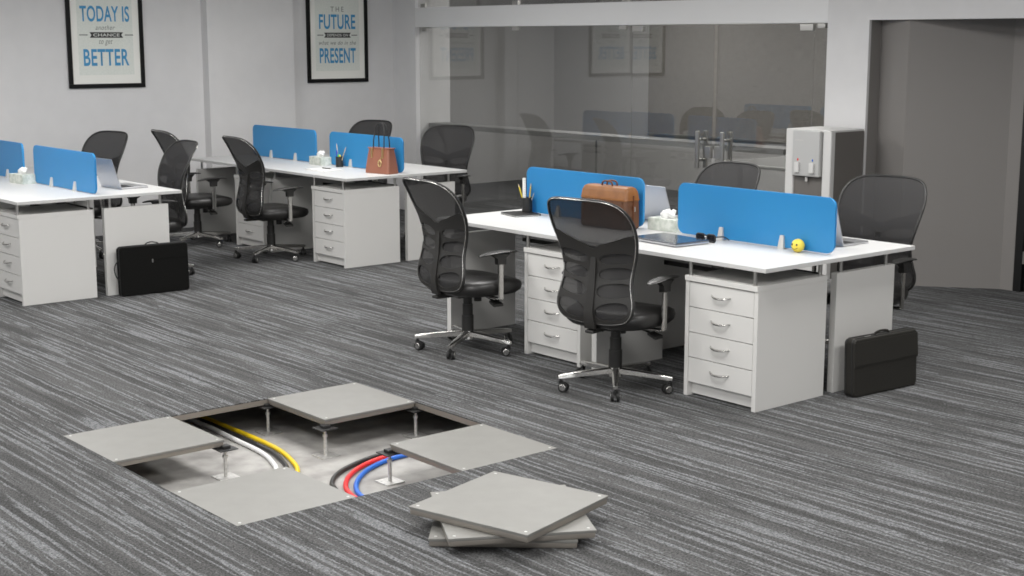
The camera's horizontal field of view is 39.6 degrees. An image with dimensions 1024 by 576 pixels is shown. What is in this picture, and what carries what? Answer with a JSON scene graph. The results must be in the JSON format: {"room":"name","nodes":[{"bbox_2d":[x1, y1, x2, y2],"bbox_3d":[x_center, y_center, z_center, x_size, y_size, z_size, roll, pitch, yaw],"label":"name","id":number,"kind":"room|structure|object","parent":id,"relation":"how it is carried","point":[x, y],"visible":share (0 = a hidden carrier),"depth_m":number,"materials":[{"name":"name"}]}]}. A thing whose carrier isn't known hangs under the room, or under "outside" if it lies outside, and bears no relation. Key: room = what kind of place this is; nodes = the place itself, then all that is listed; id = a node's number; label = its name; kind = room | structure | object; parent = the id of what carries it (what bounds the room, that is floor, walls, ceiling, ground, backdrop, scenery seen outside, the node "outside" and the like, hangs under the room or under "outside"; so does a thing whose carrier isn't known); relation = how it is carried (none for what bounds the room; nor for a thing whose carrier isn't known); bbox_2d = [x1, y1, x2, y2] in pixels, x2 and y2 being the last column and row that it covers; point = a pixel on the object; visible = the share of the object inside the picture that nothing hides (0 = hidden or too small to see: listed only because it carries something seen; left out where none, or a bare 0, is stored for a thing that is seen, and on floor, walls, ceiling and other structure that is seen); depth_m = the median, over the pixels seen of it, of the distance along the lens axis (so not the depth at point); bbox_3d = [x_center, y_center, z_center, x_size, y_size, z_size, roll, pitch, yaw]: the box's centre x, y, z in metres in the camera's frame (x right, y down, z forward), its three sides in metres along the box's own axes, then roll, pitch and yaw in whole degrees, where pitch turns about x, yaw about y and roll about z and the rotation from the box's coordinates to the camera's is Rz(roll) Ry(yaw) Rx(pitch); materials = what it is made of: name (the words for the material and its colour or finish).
{"room":"open-plan office","nodes":[
{"label":"open-plan office","id":0,"kind":"room"},
{"bbox_2d":[0,0,394,235],"bbox_3d":[-6.849,-1.640,12.465,14.100,2.950,0.150,-8,13,-39],"label":"wall","id":1,"kind":"structure","parent":0,"point":[38,106],"depth_m":14.90,"materials":[{"name":"white paint"}]},
{"bbox_2d":[64,0,145,88],"bbox_3d":[-4.141,-2.623,14.480,0.820,1.160,0.028,-8,13,-39],"label":"framed poster","id":2,"kind":"object","parent":1,"relation":"attached to","point":[105,39],"visible":1,"depth_m":14.50,"materials":[{"name":"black paper"}]},
{"bbox_2d":[76,0,134,74],"bbox_3d":[-4.142,-2.623,14.481,0.594,0.896,0.002,-8,13,-39],"label":"print","id":3,"kind":"object","parent":2,"relation":"attached to","point":[105,29],"depth_m":14.49},
{"bbox_2d":[305,0,368,82],"bbox_3d":[-1.995,-2.936,16.253,0.820,1.160,0.028,-8,13,-39],"label":"framed poster","id":4,"kind":"object","parent":1,"relation":"attached to","point":[336,30],"visible":1,"depth_m":16.27,"materials":[{"name":"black paper"}]},
{"bbox_2d":[314,0,359,70],"bbox_3d":[-1.996,-2.936,16.254,0.594,0.896,0.002,-8,13,-39],"label":"print","id":5,"kind":"object","parent":4,"relation":"attached to","point":[336,22],"depth_m":16.26},
{"bbox_2d":[200,0,295,171],"bbox_3d":[-2.868,-2.184,15.576,1.060,2.950,0.130,-8,13,-39],"label":"wall","id":6,"kind":"structure","parent":0,"point":[248,45],"depth_m":15.44,"materials":[{"name":"white paint"}]},
{"bbox_2d":[123,407,468,495],"bbox_3d":[-1.028,1.000,7.383,12.000,0.100,12.000,-8,13,-39],"label":"floor slab","id":7,"kind":"structure","parent":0,"point":[353,440],"depth_m":7.73,"materials":[{"name":"concrete"}]},
{"bbox_2d":[211,444,239,480],"bbox_3d":[-1.463,0.884,7.258,0.110,0.172,0.110,-8,13,-39],"label":"pedestal","id":8,"kind":"object","parent":7,"relation":"on","point":[224,448],"visible":0.95,"depth_m":7.25,"materials":[{"name":"metal"}]},
{"bbox_2d":[186,418,277,468],"bbox_3d":[-1.740,0.893,7.632,0.957,0.026,2.968,-2,10,-10],"label":"cable","id":9,"kind":"object","parent":7,"relation":"on","point":[269,458],"visible":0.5,"depth_m":7.88,"materials":[{"name":"white plastic"}]},
{"bbox_2d":[193,417,288,467],"bbox_3d":[-1.687,0.896,7.615,0.968,0.026,3.071,-2,10,-10],"label":"cable","id":10,"kind":"object","parent":7,"relation":"on","point":[280,458],"visible":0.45,"depth_m":7.86,"materials":[{"name":"grey plastic"}]},
{"bbox_2d":[200,416,299,471],"bbox_3d":[-1.636,0.899,7.597,0.978,0.026,3.171,-2,10,-10],"label":"cable","id":11,"kind":"object","parent":7,"relation":"on","point":[286,455],"visible":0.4,"depth_m":7.89,"materials":[{"name":"yellow plastic"}]},
{"bbox_2d":[255,403,281,435],"bbox_3d":[-1.389,0.738,8.090,0.110,0.172,0.110,-8,13,-39],"label":"pedestal","id":12,"kind":"object","parent":7,"relation":"on","point":[269,431],"visible":0.95,"depth_m":8.08,"materials":[{"name":"metal"}]},
{"bbox_2d":[312,424,339,459],"bbox_3d":[-1.003,0.818,7.638,0.110,0.172,0.110,-8,13,-39],"label":"pedestal","id":13,"kind":"object","parent":7,"relation":"on","point":[326,454],"visible":1,"depth_m":7.63,"materials":[{"name":"metal"}]},
{"bbox_2d":[330,453,381,488],"bbox_3d":[-0.274,0.912,7.520,1.091,0.026,2.919,3,10,16],"label":"cable","id":14,"kind":"object","parent":7,"relation":"on","point":[339,472],"visible":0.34,"depth_m":7.39,"materials":[{"name":"grey plastic"}]},
{"bbox_2d":[343,455,387,496],"bbox_3d":[-0.217,0.912,7.519,1.066,0.026,2.830,3,10,16],"label":"cable","id":15,"kind":"object","parent":7,"relation":"on","point":[355,470],"visible":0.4,"depth_m":7.33,"materials":[{"name":"red plastic"}]},
{"bbox_2d":[353,454,406,495],"bbox_3d":[-0.164,0.913,7.516,1.053,0.026,2.740,3,10,16],"label":"cable","id":16,"kind":"object","parent":7,"relation":"on","point":[365,471],"visible":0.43,"depth_m":7.34,"materials":[{"name":"blue plastic"}]},
{"bbox_2d":[375,448,404,485],"bbox_3d":[-0.617,0.897,7.185,0.110,0.172,0.110,-8,13,-39],"label":"pedestal","id":17,"kind":"object","parent":7,"relation":"on","point":[390,480],"visible":0.87,"depth_m":7.17,"materials":[{"name":"metal"}]},
{"bbox_2d":[402,406,427,438],"bbox_3d":[-0.543,0.751,8.017,0.110,0.172,0.110,-8,13,-39],"label":"pedestal","id":18,"kind":"object","parent":7,"relation":"on","point":[415,434],"visible":0.83,"depth_m":8.01,"materials":[{"name":"metal"}]},
{"bbox_2d":[393,0,449,209],"bbox_3d":[-1.116,-2.419,16.921,0.500,2.950,0.590,-8,13,-39],"label":"wall pier","id":19,"kind":"object","parent":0,"point":[421,58],"visible":0.44,"depth_m":16.68,"materials":[{"name":"white paint"}]},
{"bbox_2d":[449,0,553,183],"bbox_3d":[-0.358,-2.786,19.020,3.800,2.950,1.700,-8,13,-39],"label":"wall","id":20,"kind":"structure","parent":0,"point":[500,76],"depth_m":20.25,"materials":[{"name":"grey"}]},
{"bbox_2d":[0,179,1023,575],"bbox_3d":[0.183,0.484,8.987,20.000,0.036,21.000,-8,13,-39],"label":"floor","id":21,"kind":"structure","parent":0,"point":[925,477],"depth_m":7.30,"materials":[{"name":"carpet"}]},
{"bbox_2d":[0,204,96,305],"bbox_3d":[-3.683,-0.270,11.172,0.626,0.697,0.531,-8,13,-39],"label":"drawer pedestal","id":22,"kind":"object","parent":21,"relation":"on","point":[47,252],"visible":1,"depth_m":10.98,"materials":[{"name":"white laminate"}]},
{"bbox_2d":[0,166,181,295],"bbox_3d":[-4.119,-0.511,12.232,1.352,0.806,2.900,-8,13,-39],"label":"office desk","id":23,"kind":"object","parent":21,"relation":"on","point":[137,224],"visible":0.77,"depth_m":11.32,"materials":[{"name":"grey"}]},
{"bbox_2d":[0,140,24,177],"bbox_3d":[-4.567,-1.158,12.651,0.060,0.324,1.170,-8,13,-39],"label":"screen","id":24,"kind":"object","parent":23,"relation":"on","point":[12,159],"visible":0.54,"depth_m":12.40,"materials":[{"name":"blue plastic"}]},
{"bbox_2d":[9,167,35,183],"bbox_3d":[-4.152,-0.959,12.053,0.240,0.138,0.116,9,14,43],"label":"tissue box","id":25,"kind":"object","parent":23,"relation":"on","point":[21,177],"visible":1,"depth_m":12.00,"materials":[{"name":"white cardboard"}]},
{"bbox_2d":[33,145,96,193],"bbox_3d":[-3.643,-0.968,11.566,0.060,0.324,1.225,-8,13,-39],"label":"screen","id":26,"kind":"object","parent":23,"relation":"on","point":[73,170],"visible":1,"depth_m":11.52,"materials":[{"name":"blue plastic"}]},
{"bbox_2d":[96,158,147,188],"bbox_3d":[-3.221,-0.950,11.675,0.323,0.248,0.335,-9,14,-43],"label":"laptop","id":27,"kind":"object","parent":23,"relation":"on","point":[106,173],"visible":0.97,"depth_m":11.59,"materials":[{"name":"silver metal"}]},
{"bbox_2d":[81,130,127,258],"bbox_3d":[-3.998,-0.881,13.353,0.687,1.149,0.770,7,12,34],"label":"office chair","id":28,"kind":"object","parent":21,"relation":"on","point":[107,144],"visible":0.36,"depth_m":13.47,"materials":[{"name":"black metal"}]},
{"bbox_2d":[64,416,223,466],"bbox_3d":[-1.885,0.782,7.277,0.599,0.037,0.599,-8,13,-39],"label":"floor panel","id":29,"kind":"object","parent":21,"relation":"in","point":[160,438],"visible":0.94,"depth_m":7.22,"materials":[{"name":"metal"}]},
{"bbox_2d":[114,241,189,296],"bbox_3d":[-2.887,-0.164,11.391,0.624,0.423,0.088,-7,12,-36],"label":"briefcase","id":30,"kind":"object","parent":21,"relation":"on","point":[157,267],"visible":1,"depth_m":11.36,"materials":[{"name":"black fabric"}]},
{"bbox_2d":[127,140,197,274],"bbox_3d":[-3.077,-0.676,12.180,0.770,1.149,0.687,-7,12,-34],"label":"office chair","id":31,"kind":"object","parent":21,"relation":"on","point":[174,163],"visible":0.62,"depth_m":12.28,"materials":[{"name":"black fabric"}]},
{"bbox_2d":[150,129,232,246],"bbox_3d":[-3.126,-0.998,14.022,0.770,1.149,0.687,-7,12,-35],"label":"office chair","id":32,"kind":"object","parent":21,"relation":"on","point":[196,201],"visible":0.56,"depth_m":13.88,"materials":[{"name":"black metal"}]},
{"bbox_2d":[172,467,354,525],"bbox_3d":[-1.114,0.941,6.372,0.599,0.037,0.599,-8,13,-39],"label":"floor panel","id":33,"kind":"object","parent":21,"relation":"in","point":[246,499],"visible":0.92,"depth_m":6.35,"materials":[{"name":"silver metal"}]},
{"bbox_2d":[222,135,308,262],"bbox_3d":[-2.247,-0.842,13.128,0.770,1.149,0.687,-7,12,-35],"label":"office chair","id":34,"kind":"object","parent":21,"relation":"on","point":[250,203],"visible":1,"depth_m":12.95,"materials":[{"name":"black fabric"}]},
{"bbox_2d":[234,172,307,245],"bbox_3d":[-2.346,-0.770,14.029,0.626,0.697,0.531,-8,13,-39],"label":"drawer pedestal","id":35,"kind":"object","parent":21,"relation":"on","point":[251,233],"visible":0.34,"depth_m":13.88,"materials":[{"name":"white laminate"}]},
{"bbox_2d":[191,154,466,260],"bbox_3d":[-1.869,-0.823,14.016,1.352,0.806,2.900,-8,13,-39],"label":"office desk","id":36,"kind":"object","parent":21,"relation":"on","point":[301,232],"visible":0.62,"depth_m":13.67,"materials":[{"name":"grey laminate"}]},
{"bbox_2d":[253,125,316,161],"bbox_3d":[-2.313,-1.469,14.431,0.060,0.324,1.220,-8,13,-39],"label":"screen","id":37,"kind":"object","parent":36,"relation":"on","point":[295,144],"visible":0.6,"depth_m":14.39,"materials":[{"name":"blue plastic"}]},
{"bbox_2d":[309,151,330,165],"bbox_3d":[-1.865,-1.269,13.827,0.116,0.138,0.240,-7,12,-35],"label":"tissue box","id":38,"kind":"object","parent":36,"relation":"on","point":[321,160],"visible":1,"depth_m":13.77,"materials":[{"name":"white paper"}]},
{"bbox_2d":[305,167,342,171],"bbox_3d":[-1.753,-1.105,13.262,0.210,0.010,0.301,-9,13,-42],"label":"notepad","id":39,"kind":"object","parent":36,"relation":"on","point":[319,168],"visible":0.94,"depth_m":13.22,"materials":[{"name":"white paper"}]},
{"bbox_2d":[336,156,342,166],"bbox_3d":[-1.646,-1.205,13.574,0.072,0.100,0.072,-8,13,-39],"label":"pen cup","id":40,"kind":"object","parent":36,"relation":"on","point":[339,162],"visible":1,"depth_m":13.54,"materials":[{"name":"black"}]},
{"bbox_2d":[329,132,403,172],"bbox_3d":[-1.371,-1.276,13.325,0.060,0.324,1.210,-8,13,-39],"label":"screen","id":41,"kind":"object","parent":36,"relation":"on","point":[356,152],"visible":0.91,"depth_m":13.40,"materials":[{"name":"blue plastic"}]},
{"bbox_2d":[366,123,397,174],"bbox_3d":[-1.185,-1.270,12.908,0.306,0.458,0.142,8,13,39],"label":"handbag","id":42,"kind":"object","parent":36,"relation":"on","point":[380,160],"visible":1,"depth_m":12.86,"materials":[{"name":"brown leather"}]},
{"bbox_2d":[268,382,414,424],"bbox_3d":[-0.966,0.650,8.037,0.599,0.037,0.599,-8,13,-39],"label":"floor panel","id":43,"kind":"object","parent":21,"relation":"in","point":[351,401],"visible":1,"depth_m":7.98,"materials":[{"name":"silver metal"}]},
{"bbox_2d":[311,182,399,267],"bbox_3d":[-1.433,-0.582,12.957,0.626,0.697,0.531,-8,13,-39],"label":"drawer pedestal","id":44,"kind":"object","parent":21,"relation":"on","point":[357,225],"visible":1,"depth_m":12.78,"materials":[{"name":"white laminate"}]},
{"bbox_2d":[349,120,391,182],"bbox_3d":[-1.669,-1.204,15.201,0.687,1.149,0.770,7,12,34],"label":"office chair","id":45,"kind":"object","parent":21,"relation":"on","point":[367,127],"visible":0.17,"depth_m":15.39,"materials":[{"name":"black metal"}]},
{"bbox_2d":[404,125,474,239],"bbox_3d":[-0.740,-1.040,14.262,0.687,1.149,0.770,4,11,23],"label":"office chair","id":46,"kind":"object","parent":21,"relation":"on","point":[448,146],"visible":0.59,"depth_m":14.42,"materials":[{"name":"black fabric"}]},
{"bbox_2d":[402,177,521,358],"bbox_3d":[-0.301,-0.161,9.239,0.770,1.149,0.687,-7,12,-35],"label":"office chair","id":47,"kind":"object","parent":21,"relation":"on","point":[441,268],"visible":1,"depth_m":9.06,"materials":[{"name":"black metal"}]},
{"bbox_2d":[390,424,555,472],"bbox_3d":[-0.195,0.808,7.132,0.599,0.037,0.599,-8,13,-39],"label":"floor panel","id":48,"kind":"object","parent":21,"relation":"in","point":[466,448],"visible":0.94,"depth_m":7.09,"materials":[{"name":"silver metal"}]},
{"bbox_2d":[428,520,577,547],"bbox_3d":[-0.026,0.972,5.984,0.599,0.037,0.599,0,10,2],"label":"floor panel","id":49,"kind":"object","parent":21,"relation":"on","point":[437,538],"visible":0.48,"depth_m":5.69,"materials":[{"name":"silver metal"}]},
{"bbox_2d":[430,485,596,546],"bbox_3d":[-0.008,0.944,5.935,0.599,0.037,0.599,-2,10,-10],"label":"floor panel","id":50,"kind":"object","parent":49,"relation":"on","point":[581,527],"visible":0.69,"depth_m":5.67,"materials":[{"name":"silver metal"}]},
{"bbox_2d":[409,471,607,542],"bbox_3d":[-0.010,0.906,5.943,0.599,0.037,0.599,7,12,35],"label":"floor panel","id":51,"kind":"object","parent":50,"relation":"on","point":[518,508],"visible":1,"depth_m":5.88,"materials":[{"name":"silver metal"}]},
{"bbox_2d":[524,243,591,366],"bbox_3d":[0.465,0.085,9.142,0.626,0.697,0.531,-8,13,-39],"label":"drawer pedestal","id":52,"kind":"object","parent":21,"relation":"on","point":[548,332],"visible":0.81,"depth_m":9.00,"materials":[{"name":"white laminate"}]},
{"bbox_2d":[429,122,785,172],"bbox_3d":[0.829,-1.095,14.894,0.280,1.040,5.300,-8,13,-39],"label":"counter ledge","id":53,"kind":"object","parent":21,"relation":"on","point":[738,147],"visible":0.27,"depth_m":14.40,"materials":[{"name":"grey"}]},
{"bbox_2d":[547,196,679,401],"bbox_3d":[0.593,0.021,8.197,0.687,1.149,0.770,8,13,39],"label":"office chair","id":54,"kind":"object","parent":21,"relation":"on","point":[598,241],"visible":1,"depth_m":8.00,"materials":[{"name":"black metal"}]},
{"bbox_2d":[447,209,914,392],"bbox_3d":[0.932,0.030,9.137,1.352,0.806,2.900,-8,13,-39],"label":"office desk","id":55,"kind":"object","parent":21,"relation":"on","point":[861,299],"visible":0.6,"depth_m":8.53,"materials":[{"name":"grey"}]},
{"bbox_2d":[501,211,540,216],"bbox_3d":[0.059,-0.515,9.879,0.200,0.013,0.235,-5,11,-28],"label":"notebook","id":56,"kind":"object","parent":55,"relation":"on","point":[508,213],"visible":0.86,"depth_m":9.84,"materials":[{"name":"black plastic"}]},
{"bbox_2d":[522,197,531,211],"bbox_3d":[0.106,-0.583,9.928,0.072,0.100,0.072,-8,13,-39],"label":"pen cup","id":57,"kind":"object","parent":56,"relation":"on","point":[526,202],"visible":1,"depth_m":9.90,"materials":[{"name":"black"}]},
{"bbox_2d":[522,178,525,197],"bbox_3d":[0.085,-0.654,9.923,0.005,0.227,0.039,-8,13,-39],"label":"ruler","id":58,"kind":"object","parent":57,"relation":"in","point":[523,179],"visible":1,"depth_m":9.91,"materials":[{"name":"white plastic"}]},
{"bbox_2d":[527,167,644,226],"bbox_3d":[0.478,-0.618,9.563,0.060,0.324,1.150,-8,13,-39],"label":"screen","id":59,"kind":"object","parent":55,"relation":"on","point":[545,183],"visible":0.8,"depth_m":9.68,"materials":[{"name":"blue plastic"}]},
{"bbox_2d":[581,179,639,228],"bbox_3d":[0.638,-0.547,9.204,0.145,0.308,0.430,-9,13,-42],"label":"briefcase","id":60,"kind":"object","parent":55,"relation":"on","point":[625,197],"visible":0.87,"depth_m":9.10,"materials":[{"name":"brown leather"}]},
{"bbox_2d":[645,185,677,219],"bbox_3d":[1.030,-0.576,9.535,0.323,0.248,0.335,-7,12,-35],"label":"laptop","id":61,"kind":"object","parent":55,"relation":"on","point":[656,199],"visible":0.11,"depth_m":9.42,"materials":[{"name":"silver metal"}]},
{"bbox_2d":[647,209,679,232],"bbox_3d":[0.992,-0.437,9.071,0.116,0.138,0.240,-9,13,-41],"label":"tissue box","id":62,"kind":"object","parent":55,"relation":"on","point":[667,222],"visible":0.91,"depth_m":9.04,"materials":[{"name":"white paper"}]},
{"bbox_2d":[638,233,708,246],"bbox_3d":[0.948,-0.289,8.550,0.270,0.026,0.400,-7,12,-35],"label":"closed laptop","id":63,"kind":"object","parent":55,"relation":"on","point":[668,239],"visible":0.89,"depth_m":8.47,"materials":[{"name":"silver metal"}]},
{"bbox_2d":[696,232,728,242],"bbox_3d":[1.212,-0.310,8.591,0.144,0.054,0.160,-9,14,-43],"label":"eyeglasses","id":64,"kind":"object","parent":55,"relation":"on","point":[711,237],"visible":0.91,"depth_m":8.53,"materials":[{"name":"black plastic"}]},
{"bbox_2d":[678,183,836,253],"bbox_3d":[1.431,-0.422,8.444,0.060,0.324,1.205,-8,13,-39],"label":"screen","id":65,"kind":"object","parent":55,"relation":"on","point":[770,218],"visible":1,"depth_m":8.40,"materials":[{"name":"blue plastic"}]},
{"bbox_2d":[791,239,804,251],"bbox_3d":[1.635,-0.243,8.136,0.079,0.077,0.077,-8,13,-39],"label":"ball","id":66,"kind":"object","parent":55,"relation":"on","point":[797,245],"visible":1,"depth_m":8.11,"materials":[{"name":"yellow plastic"}]},
{"bbox_2d":[836,208,867,246],"bbox_3d":[1.899,-0.395,8.499,0.323,0.248,0.335,-8,13,-39],"label":"laptop","id":67,"kind":"object","parent":55,"relation":"on","point":[840,241],"visible":0.27,"depth_m":8.36,"materials":[{"name":"silver metal"}]},
{"bbox_2d":[632,24,814,168],"bbox_3d":[1.882,-1.356,13.164,0.199,2.125,2.199,-8,13,-38],"label":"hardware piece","id":68,"kind":"structure","parent":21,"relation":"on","point":[707,150],"depth_m":13.17,"materials":[{"name":"silver metal"}]},
{"bbox_2d":[694,161,760,268],"bbox_3d":[1.327,-0.291,9.983,0.770,1.149,0.687,-8,13,-37],"label":"office chair","id":69,"kind":"object","parent":21,"relation":"on","point":[744,175],"visible":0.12,"depth_m":10.10,"materials":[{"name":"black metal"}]},
{"bbox_2d":[684,268,827,412],"bbox_3d":[1.369,0.271,8.077,0.626,0.697,0.531,-8,13,-39],"label":"drawer pedestal","id":70,"kind":"object","parent":21,"relation":"on","point":[761,347],"visible":0.98,"depth_m":7.89,"materials":[{"name":"white laminate"}]},
{"bbox_2d":[734,156,785,170],"bbox_3d":[3.429,-0.869,14.299,2.138,0.800,1.788,-8,13,-39],"label":"meeting table","id":71,"kind":"object","parent":21,"relation":"on","point":[773,163],"visible":0.02,"depth_m":14.14,"materials":[{"name":"grey"}]},
{"bbox_2d":[785,126,863,278],"bbox_3d":[2.577,-0.689,11.878,0.492,1.279,0.465,-8,13,-39],"label":"water cooler","id":72,"kind":"object","parent":21,"relation":"on","point":[820,160],"visible":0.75,"depth_m":11.66,"materials":[{"name":"grey plastic"}]},
{"bbox_2d":[812,174,926,344],"bbox_3d":[2.206,-0.111,8.951,0.687,1.149,0.770,8,13,39],"label":"office chair","id":73,"kind":"object","parent":21,"relation":"on","point":[876,207],"visible":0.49,"depth_m":9.06,"materials":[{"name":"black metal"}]},
{"bbox_2d":[844,327,917,397],"bbox_3d":[2.144,0.417,8.234,0.586,0.366,0.089,-7,12,-35],"label":"briefcase","id":74,"kind":"object","parent":21,"relation":"on","point":[878,361],"visible":1,"depth_m":8.16,"materials":[{"name":"grey leather"}]},
{"bbox_2d":[415,0,828,30],"bbox_3d":[0.868,-2.747,14.266,0.250,0.310,5.880,-8,13,-39],"label":"beam","id":75,"kind":"structure","parent":0,"point":[624,13],"depth_m":13.75,"materials":[{"name":"white paint"}]},
{"bbox_2d":[554,0,785,192],"bbox_3d":[3.289,-2.560,17.727,0.100,2.950,8.400,-8,13,-39],"label":"wall","id":76,"kind":"structure","parent":0,"point":[601,73],"depth_m":19.91,"materials":[{"name":"grey"}]},
{"bbox_2d":[647,0,827,143],"bbox_3d":[3.790,-2.738,16.916,0.060,2.120,6.060,-8,13,-39],"label":"glass panel","id":77,"kind":"object","parent":76,"relation":"attached to","point":[753,82],"visible":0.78,"depth_m":18.05,"materials":[{"name":"clear glass"}]},
{"bbox_2d":[824,0,871,174],"bbox_3d":[2.893,-1.562,12.023,0.250,2.950,0.423,-8,13,-39],"label":"wall column","id":78,"kind":"structure","parent":0,"point":[849,22],"depth_m":11.87,"materials":[{"name":"white paint"}]},
{"bbox_2d":[865,20,881,174],"bbox_3d":[3.008,-1.534,11.858,0.150,2.950,0.020,-8,13,-39],"label":"wall","id":79,"kind":"structure","parent":0,"point":[876,31],"depth_m":11.84,"materials":[{"name":"grey paint"}]},
{"bbox_2d":[875,20,909,175],"bbox_3d":[3.185,-1.511,11.728,0.120,2.950,0.393,-3,10,-19],"label":"wall","id":80,"kind":"structure","parent":0,"point":[895,33],"depth_m":11.70,"materials":[{"name":"grey paint"}]},
{"bbox_2d":[870,0,1023,19],"bbox_3d":[5.635,-2.065,8.618,0.250,0.787,8.107,-8,13,-39],"label":"wall","id":81,"kind":"structure","parent":0,"point":[879,9],"depth_m":11.12,"materials":[{"name":"white paint"}]},
{"bbox_2d":[903,19,1015,288],"bbox_3d":[3.599,-1.471,11.497,0.806,2.950,0.120,2,10,12],"label":"wall","id":82,"kind":"structure","parent":0,"point":[959,75],"depth_m":11.49,"materials":[{"name":"grey paint"}]},
{"bbox_2d":[1000,19,1023,290],"bbox_3d":[7.283,-0.787,7.590,0.150,2.950,10.100,-8,13,-39],"label":"wall","id":83,"kind":"structure","parent":0,"point":[1017,92],"depth_m":11.38,"materials":[{"name":"grey paint"}]},
{"bbox_2d":[1012,109,1023,291],"bbox_3d":[4.407,-0.995,10.955,0.149,2.200,1.030,-8,13,-39],"label":"door","id":84,"kind":"structure","parent":83,"relation":"in","point":[1018,273],"depth_m":11.40,"materials":[{"name":"black"}]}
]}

